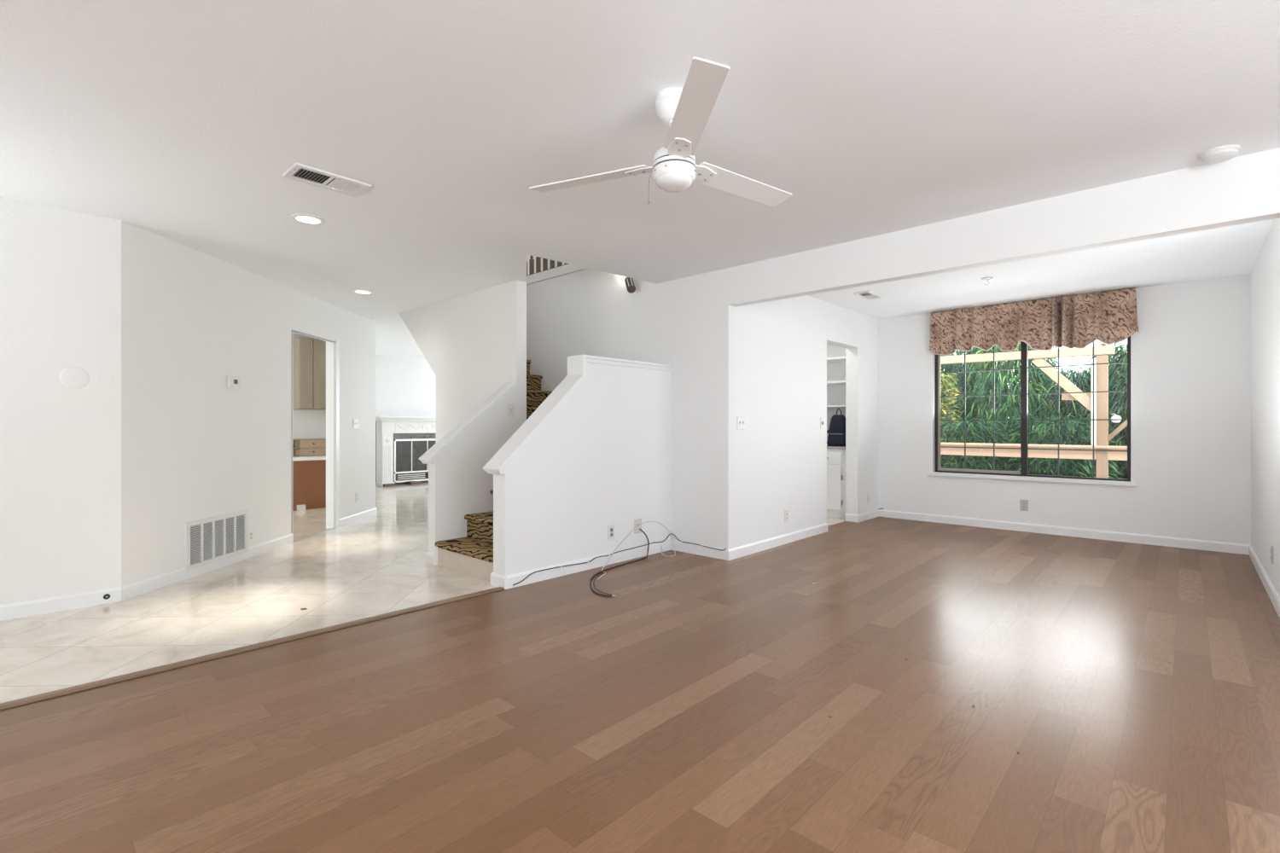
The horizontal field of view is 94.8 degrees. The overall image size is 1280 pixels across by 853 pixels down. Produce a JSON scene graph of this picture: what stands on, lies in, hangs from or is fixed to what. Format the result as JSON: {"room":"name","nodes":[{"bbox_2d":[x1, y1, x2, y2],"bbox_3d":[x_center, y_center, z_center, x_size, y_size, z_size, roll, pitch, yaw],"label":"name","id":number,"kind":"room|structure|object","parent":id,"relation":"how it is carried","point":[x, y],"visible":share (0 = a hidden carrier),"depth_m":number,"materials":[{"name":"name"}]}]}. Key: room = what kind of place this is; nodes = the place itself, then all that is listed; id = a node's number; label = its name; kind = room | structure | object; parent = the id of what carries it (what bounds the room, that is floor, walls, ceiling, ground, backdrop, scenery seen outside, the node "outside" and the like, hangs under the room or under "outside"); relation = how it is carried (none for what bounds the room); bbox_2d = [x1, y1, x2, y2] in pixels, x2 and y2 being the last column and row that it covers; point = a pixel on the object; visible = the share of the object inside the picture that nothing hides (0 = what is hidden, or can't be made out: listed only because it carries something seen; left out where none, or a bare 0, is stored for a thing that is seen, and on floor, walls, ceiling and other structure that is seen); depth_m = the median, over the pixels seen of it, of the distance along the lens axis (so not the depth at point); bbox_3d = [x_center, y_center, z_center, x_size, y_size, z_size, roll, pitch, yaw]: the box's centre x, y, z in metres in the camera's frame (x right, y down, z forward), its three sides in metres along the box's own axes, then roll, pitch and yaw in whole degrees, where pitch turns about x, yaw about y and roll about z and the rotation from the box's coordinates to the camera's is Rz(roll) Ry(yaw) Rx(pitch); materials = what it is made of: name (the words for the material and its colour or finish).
{"room":"empty living room","nodes":[
{"label":"empty living room","id":0,"kind":"room"},
{"bbox_2d":[0,197,121,605],"bbox_3d":[-4.279,-0.100,2.812,0.120,2.430,2.704,0,0,43],"label":"wall","id":1,"kind":"structure","parent":0,"point":[61,269],"depth_m":3.55,"materials":[{"name":"white paint"}]},
{"bbox_2d":[0,587,121,621],"bbox_3d":[-4.230,1.071,2.767,0.013,0.088,2.704,0,0,43],"label":"baseboard","id":2,"kind":"structure","parent":1,"relation":"attached to","point":[26,608],"depth_m":3.54,"materials":[{"name":"white paint"}]},
{"bbox_2d":[58,366,89,389],"bbox_3d":[-3.459,-0.297,3.603,0.008,0.136,0.136,0,0,43],"label":"wall speaker","id":3,"kind":"object","parent":1,"relation":"attached to","point":[71,377],"visible":1,"depth_m":3.60,"materials":[{"name":"white paint"}]},
{"bbox_2d":[64,370,84,384],"bbox_3d":[-3.457,-0.297,3.602,0.004,0.087,0.087,0,0,43],"label":"grille","id":4,"kind":"object","parent":3,"relation":"attached to","point":[72,377],"depth_m":3.60,"materials":[{"name":"white paint"}]},
{"bbox_2d":[103,593,110,599],"bbox_3d":[-3.351,1.073,3.700,0.009,0.034,0.034,0,0,43],"label":"door stop","id":5,"kind":"object","parent":1,"relation":"attached to","point":[106,596],"visible":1,"depth_m":3.70,"materials":[{"name":"black"}]},
{"bbox_2d":[121,221,375,587],"bbox_3d":[-3.367,-0.100,5.568,0.085,2.430,3.710,0,0,0],"label":"wall","id":6,"kind":"structure","parent":0,"point":[194,447],"depth_m":4.56,"materials":[{"name":"white paint"}]},
{"bbox_2d":[121,534,293,600],"bbox_3d":[-3.314,1.071,4.693,0.013,0.088,1.860,0,0,0],"label":"baseboard","id":7,"kind":"structure","parent":6,"relation":"attached to","point":[128,591],"depth_m":4.30,"materials":[{"name":"white paint"}]},
{"bbox_2d":[184,509,248,571],"bbox_3d":[-3.313,0.883,4.633,0.014,0.355,0.690,0,0,0],"label":"air vent","id":8,"kind":"object","parent":6,"relation":"in","point":[207,541],"visible":1,"depth_m":4.59,"materials":[{"name":"white plastic"}]},
{"bbox_2d":[225,375,240,389],"bbox_3d":[-3.306,-0.355,4.791,0.030,0.104,0.160,0,0,0],"label":"thermostat","id":9,"kind":"object","parent":6,"relation":"attached to","point":[231,382],"visible":1,"depth_m":4.76,"materials":[{"name":"white plastic"}]},
{"bbox_2d":[291,329,335,542],"bbox_3d":[-3.329,0.097,6.021,0.014,2.036,0.804,0,0,0],"label":"trim","id":10,"kind":"structure","parent":6,"relation":"attached to","point":[298,332],"depth_m":5.62,"materials":[{"name":"white paint"}]},
{"bbox_2d":[325,340,339,529],"bbox_3d":[-3.364,0.090,6.061,0.102,2.050,0.873,0,0,0],"label":"trim","id":11,"kind":"structure","parent":6,"relation":"attached to","point":[332,349],"depth_m":6.40,"materials":[{"name":"white paint"}]},
{"bbox_2d":[353,418,358,428],"bbox_3d":[-3.322,-0.030,6.893,0.017,0.116,0.118,0,0,0],"label":"light switch","id":12,"kind":"object","parent":6,"relation":"attached to","point":[355,421],"visible":1,"depth_m":6.88,"materials":[{"name":"white plastic"}]},
{"bbox_2d":[354,492,358,502],"bbox_3d":[-3.326,0.838,6.923,0.009,0.116,0.072,0,0,0],"label":"power outlet","id":13,"kind":"object","parent":6,"relation":"attached to","point":[356,493],"visible":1,"depth_m":6.91,"materials":[{"name":"white plastic"}]},
{"bbox_2d":[339,507,376,527],"bbox_3d":[-3.324,1.071,6.965,0.013,0.088,0.915,0,0,0],"label":"baseboard","id":14,"kind":"structure","parent":6,"relation":"attached to","point":[348,520],"depth_m":6.91,"materials":[{"name":"white paint"}]},
{"bbox_2d":[292,335,325,438],"bbox_3d":[-6.473,-0.100,7.006,0.120,2.430,5.870,0,0,43],"label":"wall","id":15,"kind":"structure","parent":0,"point":[306,423],"depth_m":8.65,"materials":[{"name":"white paint"}]},
{"bbox_2d":[292,337,325,409],"bbox_3d":[-4.697,-0.745,8.585,0.335,1.000,0.580,0,0,43],"label":"upper cabinet","id":16,"kind":"object","parent":15,"relation":"attached to","point":[309,355],"visible":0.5,"depth_m":8.38,"materials":[{"name":"brown wood"}]},
{"bbox_2d":[375,354,435,486],"bbox_3d":[-3.991,-0.100,11.961,0.120,2.430,4.490,0,0,43],"label":"wall","id":17,"kind":"structure","parent":0,"point":[404,386],"depth_m":11.28,"materials":[{"name":"white paint"}]},
{"bbox_2d":[399,279,526,443],"bbox_3d":[-1.927,-0.100,6.131,2.325,2.430,0.110,0,0,43],"label":"wall","id":18,"kind":"structure","parent":0,"point":[474,344],"depth_m":5.81,"materials":[{"name":"white paint"}]},
{"bbox_2d":[428,389,516,564],"bbox_3d":[-1.420,0.369,5.050,0.110,1.492,0.784,0,0,43],"label":"wall","id":19,"kind":"structure","parent":0,"point":[459,485],"depth_m":4.92,"materials":[{"name":"white paint"}]},
{"bbox_2d":[425,552,435,565],"bbox_3d":[-1.695,1.071,4.762,0.123,0.088,0.013,0,0,43],"label":"baseboard","id":20,"kind":"structure","parent":19,"relation":"attached to","point":[430,558],"depth_m":4.75,"materials":[{"name":"white paint"}]},
{"bbox_2d":[418,381,518,464],"bbox_3d":[-1.439,-0.049,5.029,0.162,0.705,0.873,0,0,43],"label":"trim","id":21,"kind":"structure","parent":19,"relation":"attached to","point":[442,445],"depth_m":4.96,"materials":[{"name":"white paint"}]},
{"bbox_2d":[507,403,514,417],"bbox_3d":[-1.148,-0.141,5.249,0.017,0.116,0.072,0,0,43],"label":"light switch","id":22,"kind":"object","parent":19,"relation":"attached to","point":[510,406],"visible":1,"depth_m":5.25,"materials":[{"name":"white plastic"}]},
{"bbox_2d":[526,254,564,275],"bbox_3d":[-1.330,-2.850,7.712,5.760,2.469,4.700,0,0,43],"label":"wall","id":23,"kind":"structure","parent":0,"point":[527,255],"depth_m":11.08,"materials":[{"name":"white paint"}]},
{"bbox_2d":[526,263,587,285],"bbox_3d":[-0.983,-1.677,6.558,3.440,0.093,0.140,0,0,43],"label":"trim","id":24,"kind":"structure","parent":23,"relation":"attached to","point":[567,269],"depth_m":6.43,"materials":[{"name":"white paint"}]},
{"bbox_2d":[526,255,568,275],"bbox_3d":[-1.008,-2.183,6.582,3.270,0.920,0.070,0,0,43],"label":"balustrade","id":25,"kind":"object","parent":24,"relation":"on","point":[538,258],"visible":0.04,"depth_m":6.70,"materials":[{"name":"brown wood"}]},
{"bbox_2d":[493,362,670,575],"bbox_3d":[-0.376,0.295,4.723,0.145,1.640,1.765,0,0,43],"label":"wall","id":26,"kind":"structure","parent":0,"point":[602,460],"depth_m":4.62,"materials":[{"name":"white paint"}]},
{"bbox_2d":[490,572,506,589],"bbox_3d":[-0.980,1.071,4.072,0.171,0.088,0.013,0,0,43],"label":"baseboard","id":27,"kind":"structure","parent":26,"relation":"attached to","point":[497,580],"depth_m":4.06,"materials":[{"name":"white paint"}]},
{"bbox_2d":[482,354,672,475],"bbox_3d":[-0.400,-0.109,4.697,0.197,0.880,1.834,0,0,43],"label":"trim","id":28,"kind":"structure","parent":26,"relation":"attached to","point":[509,451],"depth_m":4.38,"materials":[{"name":"white paint"}]},
{"bbox_2d":[505,540,670,589],"bbox_3d":[-0.318,1.071,4.670,0.013,0.088,1.765,0,0,43],"label":"baseboard","id":29,"kind":"structure","parent":26,"relation":"attached to","point":[656,548],"depth_m":4.53,"materials":[{"name":"white paint"}]},
{"bbox_2d":[607,524,614,540],"bbox_3d":[-0.232,0.860,4.765,0.009,0.116,0.072,0,0,43],"label":"power outlet","id":30,"kind":"object","parent":26,"relation":"attached to","point":[610,528],"visible":1,"depth_m":4.76,"materials":[{"name":"white plastic"}]},
{"bbox_2d":[512,533,726,585],"bbox_3d":[-0.080,1.031,4.473,0.606,0.134,1.696,0,0,43],"label":"cable","id":31,"kind":"object","parent":26,"relation":"attached to","point":[672,533],"visible":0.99,"depth_m":4.75,"materials":[{"name":"black plastic"}]},
{"bbox_2d":[634,518,641,534],"bbox_3d":[-0.015,0.850,4.999,0.010,0.122,0.088,0,0,43],"label":"cable wall plate","id":32,"kind":"object","parent":26,"relation":"attached to","point":[638,521],"visible":1,"depth_m":4.99,"materials":[{"name":"white plastic"}]},
{"bbox_2d":[637,521,675,557],"bbox_3d":[0.187,0.967,5.070,0.191,0.294,0.409,0,0,43],"label":"cable","id":33,"kind":"object","parent":32,"relation":"attached to","point":[647,521],"visible":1,"depth_m":5.14,"materials":[{"name":"grey plastic"}]},
{"bbox_2d":[526,267,736,549],"bbox_3d":[-0.730,-0.258,6.338,4.110,2.745,0.120,0,0,43],"label":"wall","id":34,"kind":"structure","parent":0,"point":[688,324],"depth_m":5.24,"materials":[{"name":"white paint"}]},
{"bbox_2d":[624,277,635,293],"bbox_3d":[-0.097,-1.347,5.588,0.101,0.185,0.189,0,0,-10],"label":"wall sconce","id":35,"kind":"object","parent":34,"relation":"attached to","point":[630,283],"visible":0.84,"depth_m":5.53,"materials":[{"name":"grey metal"}]},
{"bbox_2d":[670,540,727,560],"bbox_3d":[0.502,1.071,5.104,0.625,0.088,0.013,0,0,43],"label":"baseboard","id":36,"kind":"structure","parent":34,"relation":"attached to","point":[681,547],"depth_m":5.09,"materials":[{"name":"white paint"}]},
{"bbox_2d":[0,482,1279,852],"bbox_3d":[-1.110,1.175,5.053,13.900,0.120,10.700,0,0,43],"label":"floor","id":37,"kind":"structure","parent":0,"point":[1136,687],"depth_m":2.36,"materials":[{"name":"brown wood"}]},
{"bbox_2d":[0,587,504,710],"bbox_3d":[-2.477,1.109,2.382,0.062,0.013,4.525,0,0,43],"label":"trim","id":38,"kind":"structure","parent":37,"relation":"on","point":[4,706],"depth_m":2.84,"materials":[{"name":"brown wood"}]},
{"bbox_2d":[292,455,325,511],"bbox_3d":[-4.631,0.765,8.073,0.669,0.700,0.640,0,0,43],"label":"base cabinet","id":39,"kind":"object","parent":37,"relation":"on","point":[309,473],"visible":0.57,"depth_m":7.90,"materials":[{"name":"brown wood"}]},
{"bbox_2d":[292,455,325,461],"bbox_3d":[-4.631,0.438,8.073,0.669,0.045,0.640,0,0,43],"label":"countertop","id":40,"kind":"structure","parent":39,"relation":"on","point":[301,458],"depth_m":7.88,"materials":[{"name":"white stone"}]},
{"bbox_2d":[292,438,325,457],"bbox_3d":[-4.592,0.295,8.147,0.266,0.240,0.620,0,0,43],"label":"desk organizer","id":41,"kind":"object","parent":40,"relation":"on","point":[301,447],"visible":0.66,"depth_m":8.08,"materials":[{"name":"brown wood"}]},
{"bbox_2d":[375,415,435,487],"bbox_3d":[-4.151,0.460,11.509,0.260,1.310,1.990,0,0,43],"label":"fireplace","id":42,"kind":"object","parent":37,"relation":"on","point":[403,439],"visible":0.52,"depth_m":11.14,"materials":[{"name":"white wood"}]},
{"bbox_2d":[375,415,435,421],"bbox_3d":[-4.151,-0.140,11.516,0.250,0.110,1.980,0,0,43],"label":"mantel shelf","id":43,"kind":"object","parent":42,"relation":"attached to","point":[379,418],"depth_m":11.06,"materials":[{"name":"white wood"}]},
{"bbox_2d":[435,360,552,581],"bbox_3d":[-1.594,-0.287,5.863,3.188,2.805,1.746,0,0,43],"label":"staircase","id":44,"kind":"structure","parent":37,"relation":"on","point":[472,555],"depth_m":4.68,"materials":[{"name":"carpet"}]},
{"bbox_2d":[593,570,612,595],"bbox_3d":[-0.278,1.103,4.178,0.114,0.016,0.641,0,0,-7],"label":"power cable","id":45,"kind":"object","parent":37,"relation":"on","point":[604,570],"visible":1,"depth_m":4.01,"materials":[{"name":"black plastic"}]},
{"bbox_2d":[596,526,636,580],"bbox_3d":[-0.220,0.979,4.628,0.112,0.272,0.782,0,0,21],"label":"cable","id":46,"kind":"object","parent":37,"relation":"on","point":[636,526],"visible":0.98,"depth_m":4.71,"materials":[{"name":"grey plastic"}]},
{"bbox_2d":[589,529,649,597],"bbox_3d":[-0.182,0.993,4.448,0.288,0.244,1.214,0,0,11],"label":"power cable","id":47,"kind":"object","parent":37,"relation":"on","point":[592,590],"visible":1,"depth_m":4.62,"materials":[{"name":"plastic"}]},
{"bbox_2d":[826,449,845,518],"bbox_3d":[2.222,0.698,7.558,1.158,0.835,0.595,0,0,43],"label":"base cabinet","id":48,"kind":"object","parent":37,"relation":"on","point":[835,458],"visible":0.29,"depth_m":7.07,"materials":[{"name":"white wood"}]},
{"bbox_2d":[826,445,845,449],"bbox_3d":[2.230,0.264,7.567,1.158,0.033,0.580,0,0,43],"label":"countertop","id":49,"kind":"structure","parent":48,"relation":"on","point":[828,447],"depth_m":7.08,"materials":[{"name":"stone"}]},
{"bbox_2d":[826,408,845,446],"bbox_3d":[2.415,0.013,7.233,0.300,0.465,0.181,0,0,37],"label":"backpack","id":50,"kind":"object","parent":49,"relation":"on","point":[836,437],"visible":0.75,"depth_m":7.17,"materials":[{"name":"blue fabric"}]},
{"bbox_2d":[0,0,1279,359],"bbox_3d":[-1.110,-1.465,5.053,14.100,0.300,10.700,0,0,43],"label":"ceiling","id":51,"kind":"structure","parent":0,"point":[183,122],"depth_m":2.55,"materials":[{"name":"white paint"}]},
{"bbox_2d":[290,213,325,225],"bbox_3d":[-2.108,-1.312,3.742,0.196,0.006,0.196,0,0,43],"label":"recessed light","id":52,"kind":"object","parent":51,"relation":"in","point":[303,218],"visible":1,"depth_m":3.73,"materials":[{"name":"white glass"}]},
{"bbox_2d":[282,162,372,197],"bbox_3d":[-1.664,-1.308,3.142,0.215,0.014,0.372,0,0,43],"label":"ceiling vent","id":53,"kind":"object","parent":51,"relation":"in","point":[300,172],"visible":1,"depth_m":3.13,"materials":[{"name":"white plastic"}]},
{"bbox_2d":[351,289,373,294],"bbox_3d":[-2.711,-1.312,5.761,0.196,0.006,0.196,0,0,43],"label":"recessed light","id":54,"kind":"object","parent":51,"relation":"in","point":[357,291],"visible":1,"depth_m":5.75,"materials":[{"name":"white glass"}]},
{"bbox_2d":[529,56,791,206],"bbox_3d":[0.160,-1.106,2.465,1.170,0.418,1.127,0,0,43],"label":"ceiling fan","id":55,"kind":"object","parent":51,"relation":"hanging from","point":[687,111],"visible":1,"depth_m":2.29,"materials":[{"name":"white"}]},
{"bbox_2d":[853,290,883,300],"bbox_3d":[2.290,-1.308,5.896,0.160,0.014,0.360,0,0,43],"label":"ceiling vent","id":56,"kind":"object","parent":51,"relation":"in","point":[868,295],"visible":1,"depth_m":5.88,"materials":[{"name":"white plastic"}]},
{"bbox_2d":[981,277,992,285],"bbox_3d":[3.086,-1.284,5.239,0.090,0.063,0.090,0,0,43],"label":"ceiling hook","id":57,"kind":"object","parent":51,"relation":"attached to","point":[984,278],"visible":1,"depth_m":5.23,"materials":[{"name":"grey metal"}]},
{"bbox_2d":[1198,145,1239,164],"bbox_3d":[2.774,-1.295,2.821,0.144,0.040,0.144,0,0,43],"label":"smoke detector","id":58,"kind":"object","parent":51,"relation":"attached to","point":[1218,154],"visible":1,"depth_m":2.79,"materials":[{"name":"white plastic"}]},
{"bbox_2d":[736,295,878,547],"bbox_3d":[1.878,-0.100,6.230,0.140,2.430,3.270,0,0,43],"label":"wall","id":59,"kind":"structure","parent":0,"point":[782,344],"depth_m":5.78,"materials":[{"name":"white paint"}]},
{"bbox_2d":[737,416,744,430],"bbox_3d":[0.867,-0.028,5.024,0.017,0.116,0.118,0,0,43],"label":"light switch","id":60,"kind":"object","parent":59,"relation":"attached to","point":[741,420],"visible":1,"depth_m":5.02,"materials":[{"name":"white plastic"}]},
{"bbox_2d":[727,523,827,560],"bbox_3d":[1.358,1.071,5.558,0.013,0.088,1.843,0,0,43],"label":"baseboard","id":61,"kind":"structure","parent":59,"relation":"attached to","point":[744,550],"depth_m":5.43,"materials":[{"name":"white paint"}]},
{"bbox_2d":[784,510,788,523],"bbox_3d":[1.396,0.857,5.601,0.009,0.116,0.072,0,0,43],"label":"power outlet","id":62,"kind":"object","parent":59,"relation":"attached to","point":[786,512],"visible":1,"depth_m":5.59,"materials":[{"name":"white plastic"}]},
{"bbox_2d":[820,417,824,429],"bbox_3d":[1.906,-0.031,6.143,0.020,0.116,0.072,0,0,43],"label":"dimmer switch","id":63,"kind":"object","parent":59,"relation":"attached to","point":[822,422],"visible":1,"depth_m":6.13,"materials":[{"name":"white plastic"}]},
{"bbox_2d":[845,513,858,523],"bbox_3d":[2.469,1.071,6.858,0.153,0.088,0.013,0,0,43],"label":"baseboard","id":64,"kind":"structure","parent":59,"relation":"attached to","point":[852,518],"depth_m":6.85,"materials":[{"name":"white paint"}]},
{"bbox_2d":[858,509,878,522],"bbox_3d":[2.735,1.071,7.041,0.013,0.088,0.616,0,0,43],"label":"baseboard","id":65,"kind":"structure","parent":59,"relation":"attached to","point":[862,517],"depth_m":7.02,"materials":[{"name":"white paint"}]},
{"bbox_2d":[866,493,870,503],"bbox_3d":[2.738,0.865,7.049,0.008,0.116,0.072,0,0,43],"label":"blank wall plate","id":66,"kind":"object","parent":59,"relation":"attached to","point":[869,494],"visible":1,"depth_m":7.05,"materials":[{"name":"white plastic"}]},
{"bbox_2d":[826,343,845,445],"bbox_3d":[1.691,-0.100,7.065,1.270,2.430,2.260,0,0,43],"label":"wall","id":67,"kind":"structure","parent":0,"point":[835,371],"depth_m":7.67,"materials":[{"name":"white paint"}]},
{"bbox_2d":[826,356,845,363],"bbox_3d":[2.300,-0.840,7.643,1.158,0.022,0.375,0,0,43],"label":"shelf","id":68,"kind":"object","parent":67,"relation":"attached to","point":[839,359],"visible":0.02,"depth_m":7.34,"materials":[{"name":"white wood"}]},
{"bbox_2d":[826,380,845,385],"bbox_3d":[2.300,-0.544,7.643,1.158,0.022,0.375,0,0,43],"label":"shelf","id":69,"kind":"object","parent":67,"relation":"attached to","point":[843,382],"visible":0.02,"depth_m":7.36,"materials":[{"name":"white wood"}]},
{"bbox_2d":[826,405,845,407],"bbox_3d":[2.300,-0.248,7.643,1.158,0.022,0.375,0,0,43],"label":"shelf","id":70,"kind":"object","parent":67,"relation":"attached to","point":[828,406],"visible":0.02,"depth_m":7.31,"materials":[{"name":"white wood"}]},
{"bbox_2d":[728,147,1279,307],"bbox_3d":[1.943,-1.161,3.845,3.200,0.308,0.100,0,0,43],"label":"beam","id":71,"kind":"structure","parent":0,"point":[1244,189],"depth_m":3.42,"materials":[{"name":"white paint"}]},
{"bbox_2d":[878,273,1250,545],"bbox_3d":[4.163,-0.100,6.238,3.200,2.430,0.150,0,0,43],"label":"wall","id":72,"kind":"structure","parent":0,"point":[1190,349],"depth_m":5.51,"materials":[{"name":"white paint"}]},
{"bbox_2d":[1020,500,1028,511],"bbox_3d":[4.061,0.837,6.224,0.072,0.116,0.009,0,0,43],"label":"power outlet","id":73,"kind":"object","parent":72,"relation":"attached to","point":[1024,503],"visible":1,"depth_m":6.22,"materials":[{"name":"grey plastic"}]},
{"bbox_2d":[926,336,1135,486],"bbox_3d":[4.076,-0.326,6.282,1.860,1.799,0.165,0,0,43],"label":"window","id":74,"kind":"structure","parent":72,"relation":"in","point":[936,470],"depth_m":6.30,"materials":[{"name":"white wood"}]},
{"bbox_2d":[929,287,1138,355],"bbox_3d":[3.987,-1.033,6.133,1.830,0.540,0.244,0,0,43],"label":"window valance","id":75,"kind":"object","parent":72,"relation":"attached to","point":[1108,317],"visible":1,"depth_m":6.06,"materials":[{"name":"brown tiger-stripe patterned fabric"}]},
{"bbox_2d":[878,509,1250,554],"bbox_3d":[4.108,1.071,6.179,3.200,0.088,0.013,0,0,43],"label":"baseboard","id":76,"kind":"structure","parent":72,"relation":"attached to","point":[1078,532],"depth_m":5.90,"materials":[{"name":"white paint"}]},
{"bbox_2d":[1250,217,1279,598],"bbox_3d":[4.319,-0.100,3.966,0.120,2.430,3.270,0,0,43],"label":"wall","id":77,"kind":"structure","parent":0,"point":[1265,272],"depth_m":4.08,"materials":[{"name":"white paint"}]},
{"bbox_2d":[1248,545,1279,618],"bbox_3d":[4.220,1.071,3.956,0.013,0.088,3.120,0,0,43],"label":"baseboard","id":78,"kind":"structure","parent":77,"relation":"attached to","point":[1271,592],"depth_m":4.01,"materials":[{"name":"white paint"}]},
{"bbox_2d":[1270,545,1273,564],"bbox_3d":[4.085,0.830,3.808,0.009,0.116,0.072,0,0,43],"label":"power outlet","id":79,"kind":"object","parent":77,"relation":"attached to","point":[1271,546],"visible":1,"depth_m":3.78,"materials":[{"name":"grey plastic"}]},
{"label":"outside","id":80,"kind":"structure","parent":0,"visible":0},
{"bbox_3d":[7.987,1.285,8.611,12.000,0.100,8.510,0,0,43],"label":"ground","id":81,"kind":"structure","parent":80,"visible":0},
{"bbox_2d":[940,371,963,468],"bbox_3d":[4.849,0.205,9.613,0.845,2.234,0.825,0,0,43],"label":"shrub","id":82,"kind":"object","parent":81,"relation":"on","point":[951,386],"visible":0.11,"depth_m":9.46,"materials":[{"name":"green plant"}]},
{"bbox_2d":[940,349,1005,466],"bbox_3d":[5.581,0.070,10.497,1.861,2.969,1.849,0,0,31],"label":"shrub","id":83,"kind":"object","parent":81,"relation":"on","point":[953,367],"visible":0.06,"depth_m":9.99,"materials":[{"name":"green plant"}]},
{"bbox_2d":[940,415,1018,471],"bbox_3d":[5.156,0.643,9.390,1.698,1.686,1.631,0,0,-43],"label":"shrub","id":84,"kind":"object","parent":81,"relation":"on","point":[988,425],"visible":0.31,"depth_m":9.02,"materials":[{"name":"green plant"}]},
{"bbox_2d":[956,343,1066,475],"bbox_3d":[6.101,0.008,9.758,1.716,3.046,1.723,0,0,40],"label":"shrub","id":85,"kind":"object","parent":81,"relation":"on","point":[1010,404],"visible":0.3,"depth_m":9.44,"materials":[{"name":"green plant"}]},
{"bbox_2d":[940,341,1127,478],"bbox_3d":[5.722,-0.065,7.933,6.401,2.600,1.185,0,0,43],"label":"pergola","id":86,"kind":"object","parent":81,"relation":"on","point":[1102,438],"visible":0.52,"depth_m":7.42,"materials":[{"name":"brown wood"}]},
{"bbox_2d":[1111,413,1121,423],"bbox_3d":[5.755,-0.096,7.121,0.102,0.112,0.105,0,0,43],"label":"garden lamp","id":87,"kind":"object","parent":86,"relation":"attached to","point":[1114,416],"visible":0.84,"depth_m":7.09,"materials":[{"name":"white glass"}]},
{"bbox_2d":[997,415,1127,478],"bbox_3d":[6.104,0.664,8.559,1.687,1.614,1.704,0,0,43],"label":"shrub","id":88,"kind":"object","parent":81,"relation":"on","point":[1075,433],"visible":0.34,"depth_m":8.27,"materials":[{"name":"green plant"}]},
{"bbox_2d":[1028,366,1127,479],"bbox_3d":[6.914,0.321,9.267,1.843,2.471,1.886,0,0,43],"label":"shrub","id":89,"kind":"object","parent":81,"relation":"on","point":[1071,408],"visible":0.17,"depth_m":9.02,"materials":[{"name":"green plant"}]},
{"bbox_2d":[1077,342,1127,479],"bbox_3d":[7.365,0.151,8.614,1.800,2.732,1.837,0,0,43],"label":"shrub","id":90,"kind":"object","parent":81,"relation":"on","point":[1120,368],"visible":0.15,"depth_m":8.44,"materials":[{"name":"green plant"}]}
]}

